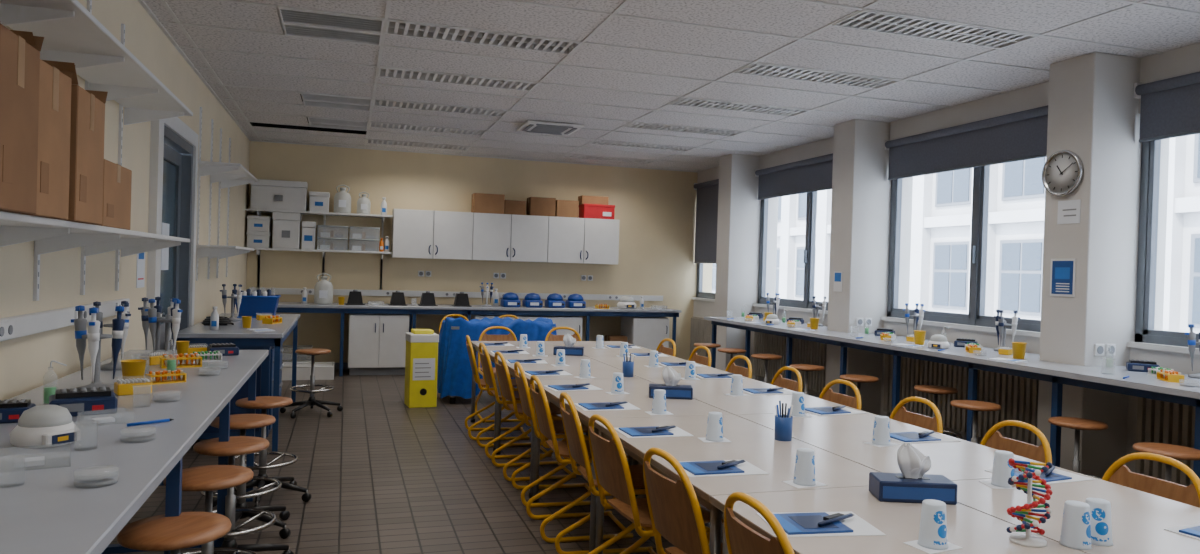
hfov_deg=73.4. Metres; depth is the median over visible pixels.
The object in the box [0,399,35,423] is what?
heater
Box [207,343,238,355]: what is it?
heater
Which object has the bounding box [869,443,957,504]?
tissue box
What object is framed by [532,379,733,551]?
table
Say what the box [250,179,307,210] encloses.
box
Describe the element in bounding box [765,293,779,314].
stand
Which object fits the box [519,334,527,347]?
paper cup
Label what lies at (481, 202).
cardboard box
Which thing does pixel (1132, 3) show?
grid
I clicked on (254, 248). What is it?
wall shelf
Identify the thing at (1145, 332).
window
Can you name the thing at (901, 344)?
notepad
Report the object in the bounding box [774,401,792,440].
pot
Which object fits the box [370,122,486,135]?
ceiling light
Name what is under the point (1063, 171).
wall clock
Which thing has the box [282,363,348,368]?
baseboard
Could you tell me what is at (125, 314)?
stand
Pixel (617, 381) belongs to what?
paper cup
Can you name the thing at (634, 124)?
ceiling light
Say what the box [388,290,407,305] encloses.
hood
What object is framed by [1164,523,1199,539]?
booklet
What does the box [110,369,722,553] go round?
floor
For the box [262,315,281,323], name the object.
tube rack
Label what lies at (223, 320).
power cable
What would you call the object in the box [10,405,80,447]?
mini centrifuge
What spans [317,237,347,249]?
storage box
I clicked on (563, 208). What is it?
cardboard box
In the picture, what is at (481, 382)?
chair
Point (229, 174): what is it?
wall shelf
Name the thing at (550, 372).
booklet
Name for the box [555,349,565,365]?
paper cup
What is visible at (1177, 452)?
stool
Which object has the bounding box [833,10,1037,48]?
ceiling light
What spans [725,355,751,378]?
chair
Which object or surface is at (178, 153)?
door
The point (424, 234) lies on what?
upper cabinet
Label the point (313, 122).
ceiling vent grille
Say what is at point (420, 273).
wall socket
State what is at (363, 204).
bottle
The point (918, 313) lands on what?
stand
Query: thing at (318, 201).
box
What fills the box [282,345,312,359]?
storage box
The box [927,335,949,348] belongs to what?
mini centrifuge
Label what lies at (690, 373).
paper cup
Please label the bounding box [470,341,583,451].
table
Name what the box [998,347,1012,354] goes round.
tip box
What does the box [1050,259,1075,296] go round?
notice
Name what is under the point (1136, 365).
heater
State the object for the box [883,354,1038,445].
radiator
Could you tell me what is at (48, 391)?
wash bottle
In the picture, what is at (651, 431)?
booklet
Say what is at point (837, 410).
booklet
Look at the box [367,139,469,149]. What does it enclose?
ceiling light
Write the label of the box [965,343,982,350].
tube rack
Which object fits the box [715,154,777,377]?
column
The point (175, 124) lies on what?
door frame
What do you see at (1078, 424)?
stool
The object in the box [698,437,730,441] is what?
coaster
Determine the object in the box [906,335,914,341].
tip box
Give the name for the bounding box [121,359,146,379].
beaker
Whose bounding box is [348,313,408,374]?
base cabinet
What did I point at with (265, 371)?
base cabinet
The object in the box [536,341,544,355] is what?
paper cup
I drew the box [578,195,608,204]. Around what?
cardboard box
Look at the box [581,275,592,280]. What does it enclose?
wall socket
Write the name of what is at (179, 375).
tube rack
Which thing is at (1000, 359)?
notepad
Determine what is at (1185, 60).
wall
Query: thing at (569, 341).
tissue box
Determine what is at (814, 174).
roller blind
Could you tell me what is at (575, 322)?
base cabinet
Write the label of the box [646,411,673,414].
coaster
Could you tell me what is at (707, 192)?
roller blind
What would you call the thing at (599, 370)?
table
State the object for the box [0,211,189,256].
wall shelf
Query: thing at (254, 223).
box
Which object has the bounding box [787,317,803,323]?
heater
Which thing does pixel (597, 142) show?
ceiling light
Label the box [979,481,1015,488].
coaster
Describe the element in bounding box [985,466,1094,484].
booklet
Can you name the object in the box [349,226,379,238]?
storage box
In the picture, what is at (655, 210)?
wall
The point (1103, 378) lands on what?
bench
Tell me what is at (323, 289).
bottle
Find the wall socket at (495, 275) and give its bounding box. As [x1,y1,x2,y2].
[493,273,505,278]
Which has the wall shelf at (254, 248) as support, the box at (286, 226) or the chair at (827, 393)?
the box at (286, 226)
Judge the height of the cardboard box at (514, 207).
0.202 m
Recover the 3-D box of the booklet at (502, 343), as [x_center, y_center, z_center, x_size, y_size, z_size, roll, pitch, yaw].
[-0.932,0.596,7.194,0.296,0.021,0.210,2,1,-19]
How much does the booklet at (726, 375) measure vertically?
0.021 m
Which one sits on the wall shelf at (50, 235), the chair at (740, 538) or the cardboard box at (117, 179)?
the cardboard box at (117, 179)
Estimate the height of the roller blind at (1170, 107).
0.402 m
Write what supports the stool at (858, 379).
on the floor
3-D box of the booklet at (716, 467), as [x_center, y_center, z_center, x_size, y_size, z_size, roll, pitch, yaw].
[0.424,0.676,2.888,0.296,0.021,0.210,2,1,-14]
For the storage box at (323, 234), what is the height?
0.160 m
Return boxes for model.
[1006,458,1052,547]
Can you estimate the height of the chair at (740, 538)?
0.857 m
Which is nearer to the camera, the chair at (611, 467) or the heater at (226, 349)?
the chair at (611, 467)
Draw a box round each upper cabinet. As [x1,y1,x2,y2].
[391,209,472,259]
[472,213,547,261]
[547,216,619,264]
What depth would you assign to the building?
24.66 m
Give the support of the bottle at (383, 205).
on the wall shelf at (258, 211)
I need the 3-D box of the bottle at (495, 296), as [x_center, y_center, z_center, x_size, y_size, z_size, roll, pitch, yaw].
[-1.454,0.283,11.237,0.080,0.240,0.081,2,1,-17]
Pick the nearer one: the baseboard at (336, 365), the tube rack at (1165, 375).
the tube rack at (1165, 375)
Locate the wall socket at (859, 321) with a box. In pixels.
[856,318,871,325]
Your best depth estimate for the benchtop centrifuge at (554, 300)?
11.18 m
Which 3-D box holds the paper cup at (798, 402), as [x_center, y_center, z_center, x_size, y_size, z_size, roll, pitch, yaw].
[0.990,0.634,4.025,0.076,0.113,0.076,1,1,-35]
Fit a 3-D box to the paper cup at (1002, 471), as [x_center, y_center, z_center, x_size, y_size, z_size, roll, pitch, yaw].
[1.386,0.658,2.766,0.076,0.113,0.076,1,1,-38]
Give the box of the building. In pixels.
[712,134,1199,332]
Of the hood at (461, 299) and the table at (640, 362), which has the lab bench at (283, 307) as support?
the hood at (461, 299)
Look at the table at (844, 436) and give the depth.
3.35 m
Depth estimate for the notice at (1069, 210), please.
5.52 m
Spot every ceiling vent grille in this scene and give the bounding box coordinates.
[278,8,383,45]
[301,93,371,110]
[307,117,367,130]
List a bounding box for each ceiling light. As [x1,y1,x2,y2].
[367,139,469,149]
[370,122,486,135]
[373,99,507,116]
[378,67,537,90]
[385,20,580,54]
[563,154,654,163]
[590,140,694,151]
[624,122,743,136]
[670,98,809,116]
[735,63,900,88]
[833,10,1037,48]
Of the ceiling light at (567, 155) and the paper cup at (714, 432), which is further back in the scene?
the ceiling light at (567, 155)
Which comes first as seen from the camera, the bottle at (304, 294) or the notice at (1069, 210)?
the notice at (1069, 210)
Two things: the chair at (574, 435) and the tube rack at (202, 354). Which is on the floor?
the chair at (574, 435)
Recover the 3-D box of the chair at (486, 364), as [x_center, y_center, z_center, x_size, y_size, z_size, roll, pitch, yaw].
[-0.681,0.943,6.304,0.536,0.857,0.427,2,1,-18]
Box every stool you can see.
[117,512,231,553]
[163,465,256,553]
[193,436,292,553]
[200,414,290,538]
[213,396,310,506]
[280,349,342,417]
[694,343,720,356]
[717,348,745,360]
[751,354,781,382]
[790,364,824,394]
[840,374,878,391]
[914,385,961,438]
[950,400,1000,443]
[1048,417,1107,478]
[1132,442,1199,481]
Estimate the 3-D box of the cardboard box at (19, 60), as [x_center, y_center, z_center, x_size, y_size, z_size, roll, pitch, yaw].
[-1.736,-0.447,2.119,0.353,0.530,0.380,2,1,-19]
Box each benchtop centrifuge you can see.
[500,292,520,306]
[522,293,542,307]
[545,293,564,307]
[565,294,585,307]
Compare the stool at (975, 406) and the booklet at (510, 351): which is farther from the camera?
the booklet at (510, 351)
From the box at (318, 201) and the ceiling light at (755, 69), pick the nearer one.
the ceiling light at (755, 69)
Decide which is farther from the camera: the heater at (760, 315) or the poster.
the heater at (760, 315)
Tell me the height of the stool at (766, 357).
0.606 m
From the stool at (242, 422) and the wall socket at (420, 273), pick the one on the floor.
the stool at (242, 422)
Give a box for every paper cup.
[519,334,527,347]
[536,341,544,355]
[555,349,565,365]
[579,359,590,377]
[596,335,603,347]
[611,372,623,393]
[620,342,628,356]
[649,351,658,366]
[651,389,666,413]
[684,361,695,379]
[706,412,722,441]
[730,374,742,395]
[791,392,804,416]
[793,448,815,485]
[872,416,890,445]
[917,499,947,549]
[991,450,1013,487]
[1059,500,1091,549]
[1085,497,1112,546]
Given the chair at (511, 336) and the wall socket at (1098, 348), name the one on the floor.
the chair at (511, 336)
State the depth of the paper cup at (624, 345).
6.52 m
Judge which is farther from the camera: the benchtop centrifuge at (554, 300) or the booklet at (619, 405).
the benchtop centrifuge at (554, 300)
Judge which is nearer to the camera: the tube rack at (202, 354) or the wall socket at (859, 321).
the tube rack at (202, 354)
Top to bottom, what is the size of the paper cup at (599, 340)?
0.113 m
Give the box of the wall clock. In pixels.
[1042,150,1083,195]
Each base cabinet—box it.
[192,343,283,448]
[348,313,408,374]
[471,315,582,339]
[620,316,668,350]
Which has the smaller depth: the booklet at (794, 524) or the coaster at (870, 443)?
the booklet at (794, 524)
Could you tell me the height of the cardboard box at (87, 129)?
0.510 m
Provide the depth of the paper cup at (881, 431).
3.37 m
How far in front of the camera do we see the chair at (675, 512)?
2.63 m
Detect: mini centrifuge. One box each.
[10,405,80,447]
[617,296,635,308]
[765,314,779,323]
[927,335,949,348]
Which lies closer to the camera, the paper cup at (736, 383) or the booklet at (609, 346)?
the paper cup at (736, 383)
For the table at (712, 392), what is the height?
0.750 m
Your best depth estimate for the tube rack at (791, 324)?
8.63 m
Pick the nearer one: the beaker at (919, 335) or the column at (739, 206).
the beaker at (919, 335)
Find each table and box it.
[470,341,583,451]
[496,356,641,497]
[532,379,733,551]
[548,341,670,437]
[586,356,743,488]
[594,415,877,553]
[643,377,861,494]
[710,486,1086,553]
[736,411,1076,480]
[953,473,1199,553]
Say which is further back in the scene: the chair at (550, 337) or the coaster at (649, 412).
the chair at (550, 337)
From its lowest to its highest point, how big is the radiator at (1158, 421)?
0.780 m
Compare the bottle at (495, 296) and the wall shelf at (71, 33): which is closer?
the wall shelf at (71, 33)
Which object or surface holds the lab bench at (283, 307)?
on the floor
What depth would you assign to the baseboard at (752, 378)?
7.97 m
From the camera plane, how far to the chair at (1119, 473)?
2.83 m
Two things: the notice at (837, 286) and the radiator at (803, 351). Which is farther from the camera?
the radiator at (803, 351)
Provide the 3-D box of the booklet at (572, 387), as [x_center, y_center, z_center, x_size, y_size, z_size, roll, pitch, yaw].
[-0.157,0.641,4.734,0.296,0.021,0.210,1,1,-22]
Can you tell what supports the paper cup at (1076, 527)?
on the table at (1139, 519)
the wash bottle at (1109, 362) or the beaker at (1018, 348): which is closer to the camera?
the wash bottle at (1109, 362)
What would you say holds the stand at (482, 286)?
on the lab bench at (283, 307)
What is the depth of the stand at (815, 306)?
8.85 m
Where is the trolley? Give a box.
[437,317,556,403]
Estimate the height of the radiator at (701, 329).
0.780 m
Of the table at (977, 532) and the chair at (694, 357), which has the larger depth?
the chair at (694, 357)
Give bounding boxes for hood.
[345,290,364,304]
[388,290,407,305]
[418,291,437,305]
[452,292,471,306]
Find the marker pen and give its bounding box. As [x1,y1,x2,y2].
[127,418,173,426]
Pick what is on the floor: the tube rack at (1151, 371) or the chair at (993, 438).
the chair at (993, 438)
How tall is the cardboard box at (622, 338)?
0.222 m
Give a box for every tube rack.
[145,369,186,384]
[159,353,201,368]
[193,351,221,361]
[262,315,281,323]
[595,304,608,308]
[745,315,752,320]
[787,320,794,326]
[792,320,800,325]
[880,333,890,340]
[884,332,895,338]
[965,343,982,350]
[965,344,980,353]
[1148,367,1175,375]
[1157,369,1184,382]
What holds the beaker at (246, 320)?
on the lab bench at (198, 334)
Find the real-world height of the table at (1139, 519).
0.750 m
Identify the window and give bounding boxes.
[696,263,714,298]
[758,191,827,310]
[887,165,1040,331]
[1135,140,1198,347]
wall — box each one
[0,0,249,400]
[246,126,712,362]
[692,43,1199,472]
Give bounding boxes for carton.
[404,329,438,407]
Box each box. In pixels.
[0,23,43,213]
[10,30,73,219]
[43,60,107,224]
[92,159,131,229]
[114,378,151,395]
[140,352,168,365]
[188,345,206,354]
[246,231,270,247]
[247,215,271,232]
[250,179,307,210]
[256,314,271,319]
[272,212,300,248]
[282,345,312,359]
[282,358,310,361]
[301,221,315,248]
[309,191,329,211]
[317,225,348,237]
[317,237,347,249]
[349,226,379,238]
[349,238,379,250]
[471,193,504,213]
[504,200,525,214]
[526,197,555,216]
[553,334,583,355]
[555,200,578,217]
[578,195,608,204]
[579,204,614,219]
[605,335,626,341]
[649,366,692,399]
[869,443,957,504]
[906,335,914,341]
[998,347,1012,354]
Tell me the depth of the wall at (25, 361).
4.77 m
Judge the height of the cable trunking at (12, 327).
0.080 m
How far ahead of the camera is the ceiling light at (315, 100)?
7.77 m
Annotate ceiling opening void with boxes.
[250,94,366,134]
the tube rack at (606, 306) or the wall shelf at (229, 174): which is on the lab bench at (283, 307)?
the tube rack at (606, 306)
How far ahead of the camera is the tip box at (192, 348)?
4.55 m
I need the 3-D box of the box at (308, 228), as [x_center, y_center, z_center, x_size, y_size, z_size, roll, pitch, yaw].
[-3.811,-0.542,10.533,0.172,0.360,0.214,2,1,-17]
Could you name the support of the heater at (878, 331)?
on the bench at (1103, 378)
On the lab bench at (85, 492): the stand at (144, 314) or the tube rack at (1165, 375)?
the stand at (144, 314)
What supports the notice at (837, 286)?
attached to the column at (861, 186)
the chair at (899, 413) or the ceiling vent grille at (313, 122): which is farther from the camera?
the ceiling vent grille at (313, 122)
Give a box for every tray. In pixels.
[14,456,44,467]
[92,417,114,423]
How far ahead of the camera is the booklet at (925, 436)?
3.52 m
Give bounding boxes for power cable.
[202,316,233,324]
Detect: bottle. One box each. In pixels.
[44,360,66,403]
[167,339,175,370]
[210,306,218,329]
[301,287,307,303]
[314,273,332,303]
[334,185,350,212]
[357,192,370,213]
[379,238,383,251]
[381,197,386,214]
[384,236,389,251]
[493,289,498,305]
[640,296,643,308]
[1106,344,1115,367]
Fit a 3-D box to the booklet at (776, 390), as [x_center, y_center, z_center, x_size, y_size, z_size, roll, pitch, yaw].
[1.001,0.675,4.816,0.296,0.021,0.210,2,1,-12]
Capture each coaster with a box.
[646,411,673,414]
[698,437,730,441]
[782,480,827,487]
[864,442,898,446]
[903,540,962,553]
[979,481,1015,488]
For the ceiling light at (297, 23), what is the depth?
5.29 m
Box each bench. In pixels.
[0,350,268,553]
[175,313,299,451]
[276,302,680,375]
[704,317,1199,478]
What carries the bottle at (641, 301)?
on the lab bench at (283, 307)
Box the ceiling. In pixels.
[144,0,1199,171]
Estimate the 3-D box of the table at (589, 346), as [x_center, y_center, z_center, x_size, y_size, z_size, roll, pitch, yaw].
[0.038,1.010,7.215,0.745,0.750,1.298,2,1,-17]
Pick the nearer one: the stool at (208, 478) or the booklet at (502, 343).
the stool at (208, 478)
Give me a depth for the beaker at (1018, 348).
5.75 m
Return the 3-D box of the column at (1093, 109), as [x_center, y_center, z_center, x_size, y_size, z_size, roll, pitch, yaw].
[3.533,0.003,5.658,0.700,3.000,0.370,2,1,-17]
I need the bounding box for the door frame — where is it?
[145,117,198,349]
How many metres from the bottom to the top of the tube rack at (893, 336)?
0.051 m
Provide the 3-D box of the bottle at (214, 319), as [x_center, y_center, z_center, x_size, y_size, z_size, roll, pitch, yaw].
[-2.946,0.316,6.155,0.060,0.180,0.061,2,1,-17]
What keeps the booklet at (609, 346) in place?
on the table at (589, 346)
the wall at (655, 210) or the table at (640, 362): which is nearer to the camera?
the table at (640, 362)
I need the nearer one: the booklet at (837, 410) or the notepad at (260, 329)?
the booklet at (837, 410)
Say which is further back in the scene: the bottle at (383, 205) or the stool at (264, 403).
the bottle at (383, 205)
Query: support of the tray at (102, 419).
on the lab bench at (85, 492)
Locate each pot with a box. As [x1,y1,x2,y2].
[622,352,633,376]
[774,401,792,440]
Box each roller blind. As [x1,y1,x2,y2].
[694,179,718,262]
[755,153,832,199]
[885,105,1047,179]
[1134,71,1199,142]
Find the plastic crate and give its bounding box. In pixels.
[282,362,333,379]
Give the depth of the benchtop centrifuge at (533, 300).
11.09 m
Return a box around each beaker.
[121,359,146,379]
[176,341,189,355]
[242,316,251,327]
[338,297,344,304]
[810,318,818,329]
[914,330,925,344]
[1012,342,1026,358]
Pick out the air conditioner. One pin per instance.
(529, 126)
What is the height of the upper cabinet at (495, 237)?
0.650 m
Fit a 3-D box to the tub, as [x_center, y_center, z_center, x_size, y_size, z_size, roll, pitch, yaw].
[-3.267,0.237,7.678,0.391,0.290,0.295,2,1,-17]
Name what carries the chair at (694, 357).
on the floor
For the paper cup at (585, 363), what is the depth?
5.18 m
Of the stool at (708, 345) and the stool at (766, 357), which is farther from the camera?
the stool at (708, 345)
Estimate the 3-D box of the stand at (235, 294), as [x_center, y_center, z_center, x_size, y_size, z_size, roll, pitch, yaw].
[-3.262,0.224,7.105,0.183,0.326,0.194,1,1,-35]
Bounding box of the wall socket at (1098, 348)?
[1094,344,1115,355]
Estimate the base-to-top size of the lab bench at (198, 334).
0.900 m
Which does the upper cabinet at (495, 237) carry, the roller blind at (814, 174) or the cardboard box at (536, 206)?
the cardboard box at (536, 206)
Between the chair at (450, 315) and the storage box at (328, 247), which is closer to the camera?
the chair at (450, 315)
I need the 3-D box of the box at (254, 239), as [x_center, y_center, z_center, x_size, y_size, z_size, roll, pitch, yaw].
[-4.385,-0.477,10.353,0.272,0.200,0.274,2,1,-17]
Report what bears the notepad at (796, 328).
on the bench at (1103, 378)
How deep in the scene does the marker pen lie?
2.63 m
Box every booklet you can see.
[478,342,513,345]
[490,350,528,353]
[506,359,547,363]
[524,370,571,375]
[545,383,602,390]
[574,401,640,410]
[606,345,639,347]
[614,425,693,437]
[629,352,668,356]
[659,362,702,366]
[679,460,768,476]
[696,373,743,378]
[743,387,792,393]
[756,511,885,536]
[805,405,866,415]
[890,431,960,443]
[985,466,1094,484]
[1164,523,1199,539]
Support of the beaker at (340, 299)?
on the lab bench at (283, 307)
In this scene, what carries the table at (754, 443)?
on the floor
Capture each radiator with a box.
[690,316,711,356]
[753,332,826,393]
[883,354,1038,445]
[1135,397,1195,485]
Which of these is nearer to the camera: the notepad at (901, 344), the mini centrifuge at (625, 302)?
the notepad at (901, 344)
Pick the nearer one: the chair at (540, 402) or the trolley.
the chair at (540, 402)
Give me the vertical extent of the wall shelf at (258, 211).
1.090 m
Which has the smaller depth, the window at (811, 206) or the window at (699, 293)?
the window at (811, 206)
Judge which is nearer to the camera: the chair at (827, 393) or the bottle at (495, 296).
the chair at (827, 393)
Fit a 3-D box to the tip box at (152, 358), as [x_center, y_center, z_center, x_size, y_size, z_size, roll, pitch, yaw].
[-2.274,0.412,4.115,0.082,0.065,0.122,2,1,21]
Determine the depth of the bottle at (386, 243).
10.78 m
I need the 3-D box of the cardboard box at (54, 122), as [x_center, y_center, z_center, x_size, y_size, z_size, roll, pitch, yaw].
[-1.846,-0.448,2.430,0.343,0.520,0.360,2,1,-16]
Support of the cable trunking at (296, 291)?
attached to the wall at (655, 210)
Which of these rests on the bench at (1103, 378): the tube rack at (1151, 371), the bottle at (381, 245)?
the tube rack at (1151, 371)
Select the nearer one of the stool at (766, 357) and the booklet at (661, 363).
the booklet at (661, 363)
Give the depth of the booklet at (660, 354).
6.66 m
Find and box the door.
[160,125,192,349]
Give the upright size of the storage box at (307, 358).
0.168 m
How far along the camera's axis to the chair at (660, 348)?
7.14 m
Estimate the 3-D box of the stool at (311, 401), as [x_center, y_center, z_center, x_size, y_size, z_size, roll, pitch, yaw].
[-2.714,0.996,7.666,0.542,0.606,0.570,1,1,-37]
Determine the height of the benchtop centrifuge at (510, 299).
0.200 m
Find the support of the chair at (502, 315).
on the floor
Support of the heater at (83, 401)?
on the lab bench at (85, 492)
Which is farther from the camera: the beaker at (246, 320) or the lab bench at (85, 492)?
the beaker at (246, 320)
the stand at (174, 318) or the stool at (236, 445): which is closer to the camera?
the stool at (236, 445)
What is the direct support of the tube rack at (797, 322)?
on the bench at (1103, 378)
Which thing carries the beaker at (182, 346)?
on the lab bench at (85, 492)
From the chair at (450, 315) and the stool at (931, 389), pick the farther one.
the chair at (450, 315)
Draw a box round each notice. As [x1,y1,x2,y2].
[833,272,842,291]
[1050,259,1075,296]
[1057,199,1080,223]
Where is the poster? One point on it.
(140, 274)
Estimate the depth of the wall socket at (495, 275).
11.49 m
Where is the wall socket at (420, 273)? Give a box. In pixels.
[418,271,430,276]
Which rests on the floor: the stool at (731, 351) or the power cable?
the stool at (731, 351)
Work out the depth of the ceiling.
6.01 m
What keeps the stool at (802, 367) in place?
on the floor
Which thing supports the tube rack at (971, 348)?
on the bench at (1103, 378)
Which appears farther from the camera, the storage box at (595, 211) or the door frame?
the storage box at (595, 211)
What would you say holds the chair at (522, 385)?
on the floor
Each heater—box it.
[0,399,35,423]
[49,386,117,416]
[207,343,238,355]
[747,312,762,318]
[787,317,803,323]
[874,328,894,335]
[954,338,977,346]
[1126,359,1159,371]
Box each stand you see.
[71,305,128,391]
[89,301,130,370]
[138,297,173,354]
[145,298,182,360]
[220,284,243,320]
[480,282,493,306]
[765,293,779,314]
[812,296,827,325]
[903,303,925,334]
[994,309,1019,350]
[1185,324,1199,378]
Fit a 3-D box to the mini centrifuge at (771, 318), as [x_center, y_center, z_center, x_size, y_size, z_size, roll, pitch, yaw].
[1.920,0.469,8.987,0.167,0.109,0.180,2,1,34]
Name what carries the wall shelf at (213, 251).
attached to the rails
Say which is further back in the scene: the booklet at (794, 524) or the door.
the door
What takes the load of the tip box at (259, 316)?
on the lab bench at (198, 334)
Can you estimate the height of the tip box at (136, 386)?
0.065 m
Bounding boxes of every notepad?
[247,328,274,331]
[792,328,814,330]
[891,343,921,346]
[988,358,1026,361]
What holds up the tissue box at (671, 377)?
on the table at (638, 389)
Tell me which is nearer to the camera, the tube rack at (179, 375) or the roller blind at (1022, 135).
the tube rack at (179, 375)
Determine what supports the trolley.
on the floor
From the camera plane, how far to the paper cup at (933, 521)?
2.09 m
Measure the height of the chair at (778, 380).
0.857 m
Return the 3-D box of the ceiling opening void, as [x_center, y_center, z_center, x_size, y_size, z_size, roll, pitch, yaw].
[-3.387,-1.918,9.405,1.280,0.360,0.320,2,1,-17]
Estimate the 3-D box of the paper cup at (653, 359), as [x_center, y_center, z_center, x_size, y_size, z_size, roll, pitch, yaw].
[0.395,0.599,5.913,0.076,0.113,0.076,2,1,38]
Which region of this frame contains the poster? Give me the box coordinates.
[136,252,144,287]
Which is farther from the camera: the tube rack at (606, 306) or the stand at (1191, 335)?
the tube rack at (606, 306)
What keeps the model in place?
on the table at (977, 532)
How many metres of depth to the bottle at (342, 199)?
10.57 m
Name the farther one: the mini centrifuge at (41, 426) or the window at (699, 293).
the window at (699, 293)
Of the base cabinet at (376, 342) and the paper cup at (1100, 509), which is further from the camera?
the base cabinet at (376, 342)
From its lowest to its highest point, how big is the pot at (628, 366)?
0.161 m
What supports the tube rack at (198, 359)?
on the lab bench at (85, 492)
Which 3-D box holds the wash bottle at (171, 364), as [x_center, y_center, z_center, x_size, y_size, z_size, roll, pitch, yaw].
[-2.044,0.375,3.834,0.043,0.159,0.073,1,1,-42]
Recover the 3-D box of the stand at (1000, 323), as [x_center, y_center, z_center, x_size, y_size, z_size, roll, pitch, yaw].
[3.177,0.422,6.358,0.183,0.326,0.194,1,1,-35]
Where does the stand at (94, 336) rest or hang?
on the lab bench at (85, 492)
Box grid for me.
[138,0,1199,172]
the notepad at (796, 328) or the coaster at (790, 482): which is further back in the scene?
the notepad at (796, 328)
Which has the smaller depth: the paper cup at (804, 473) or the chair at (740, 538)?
the chair at (740, 538)
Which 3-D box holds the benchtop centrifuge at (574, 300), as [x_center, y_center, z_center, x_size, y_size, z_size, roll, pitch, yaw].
[-0.344,0.335,11.372,0.240,0.200,0.274,2,1,-17]
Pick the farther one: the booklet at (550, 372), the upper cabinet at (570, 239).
the upper cabinet at (570, 239)
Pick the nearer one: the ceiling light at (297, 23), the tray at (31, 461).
the tray at (31, 461)
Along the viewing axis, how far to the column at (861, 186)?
7.99 m
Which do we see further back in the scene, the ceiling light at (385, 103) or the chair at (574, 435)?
the ceiling light at (385, 103)
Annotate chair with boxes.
[439,314,468,332]
[465,335,529,439]
[475,326,522,422]
[476,343,550,458]
[491,351,575,480]
[499,315,530,389]
[511,361,590,507]
[526,375,632,542]
[545,327,581,419]
[555,392,655,553]
[588,414,723,553]
[643,447,722,553]
[656,338,675,356]
[688,346,710,366]
[724,492,794,553]
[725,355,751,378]
[771,366,801,391]
[819,379,860,409]
[889,397,942,433]
[980,420,1051,462]
[1101,452,1199,507]
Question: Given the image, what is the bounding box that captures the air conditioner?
[516,120,583,134]
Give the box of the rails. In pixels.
[33,0,230,300]
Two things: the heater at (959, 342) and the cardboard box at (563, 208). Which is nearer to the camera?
the heater at (959, 342)
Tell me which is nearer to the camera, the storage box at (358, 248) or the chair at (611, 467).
the chair at (611, 467)
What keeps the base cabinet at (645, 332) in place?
on the floor
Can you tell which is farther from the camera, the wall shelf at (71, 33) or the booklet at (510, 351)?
the booklet at (510, 351)
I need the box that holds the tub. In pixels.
[236,289,280,317]
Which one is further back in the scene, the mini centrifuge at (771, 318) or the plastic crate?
the plastic crate
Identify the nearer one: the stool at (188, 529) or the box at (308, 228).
the stool at (188, 529)
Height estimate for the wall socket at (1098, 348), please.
0.080 m
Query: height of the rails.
1.500 m
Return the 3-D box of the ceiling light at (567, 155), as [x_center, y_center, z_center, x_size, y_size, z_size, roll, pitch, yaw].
[0.135,-1.704,11.189,1.280,0.132,0.310,2,1,-17]
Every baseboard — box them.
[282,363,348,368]
[752,378,979,443]
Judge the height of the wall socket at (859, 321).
0.080 m
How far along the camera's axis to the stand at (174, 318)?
4.25 m
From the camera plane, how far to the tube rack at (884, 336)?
7.11 m
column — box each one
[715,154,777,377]
[826,119,912,414]
[1037,52,1169,477]
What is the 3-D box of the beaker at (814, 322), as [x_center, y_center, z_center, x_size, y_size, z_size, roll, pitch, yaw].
[2.213,0.481,8.308,0.104,0.115,0.104,2,1,-17]
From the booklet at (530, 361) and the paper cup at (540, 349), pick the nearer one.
the booklet at (530, 361)
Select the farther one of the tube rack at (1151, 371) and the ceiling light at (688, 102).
the ceiling light at (688, 102)
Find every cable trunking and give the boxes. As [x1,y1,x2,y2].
[0,298,129,341]
[249,287,662,300]
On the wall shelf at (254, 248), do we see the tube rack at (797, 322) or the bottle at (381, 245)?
the bottle at (381, 245)
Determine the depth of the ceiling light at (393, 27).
5.48 m
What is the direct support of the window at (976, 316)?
in the wall at (1185, 60)
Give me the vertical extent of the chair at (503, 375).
0.857 m
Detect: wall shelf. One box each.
[0,0,192,124]
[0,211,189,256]
[196,245,253,258]
[198,161,257,188]
[245,208,392,289]
[246,247,391,288]
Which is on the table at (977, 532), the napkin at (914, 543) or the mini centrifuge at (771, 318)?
the napkin at (914, 543)
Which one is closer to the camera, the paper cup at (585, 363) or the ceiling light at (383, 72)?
the paper cup at (585, 363)

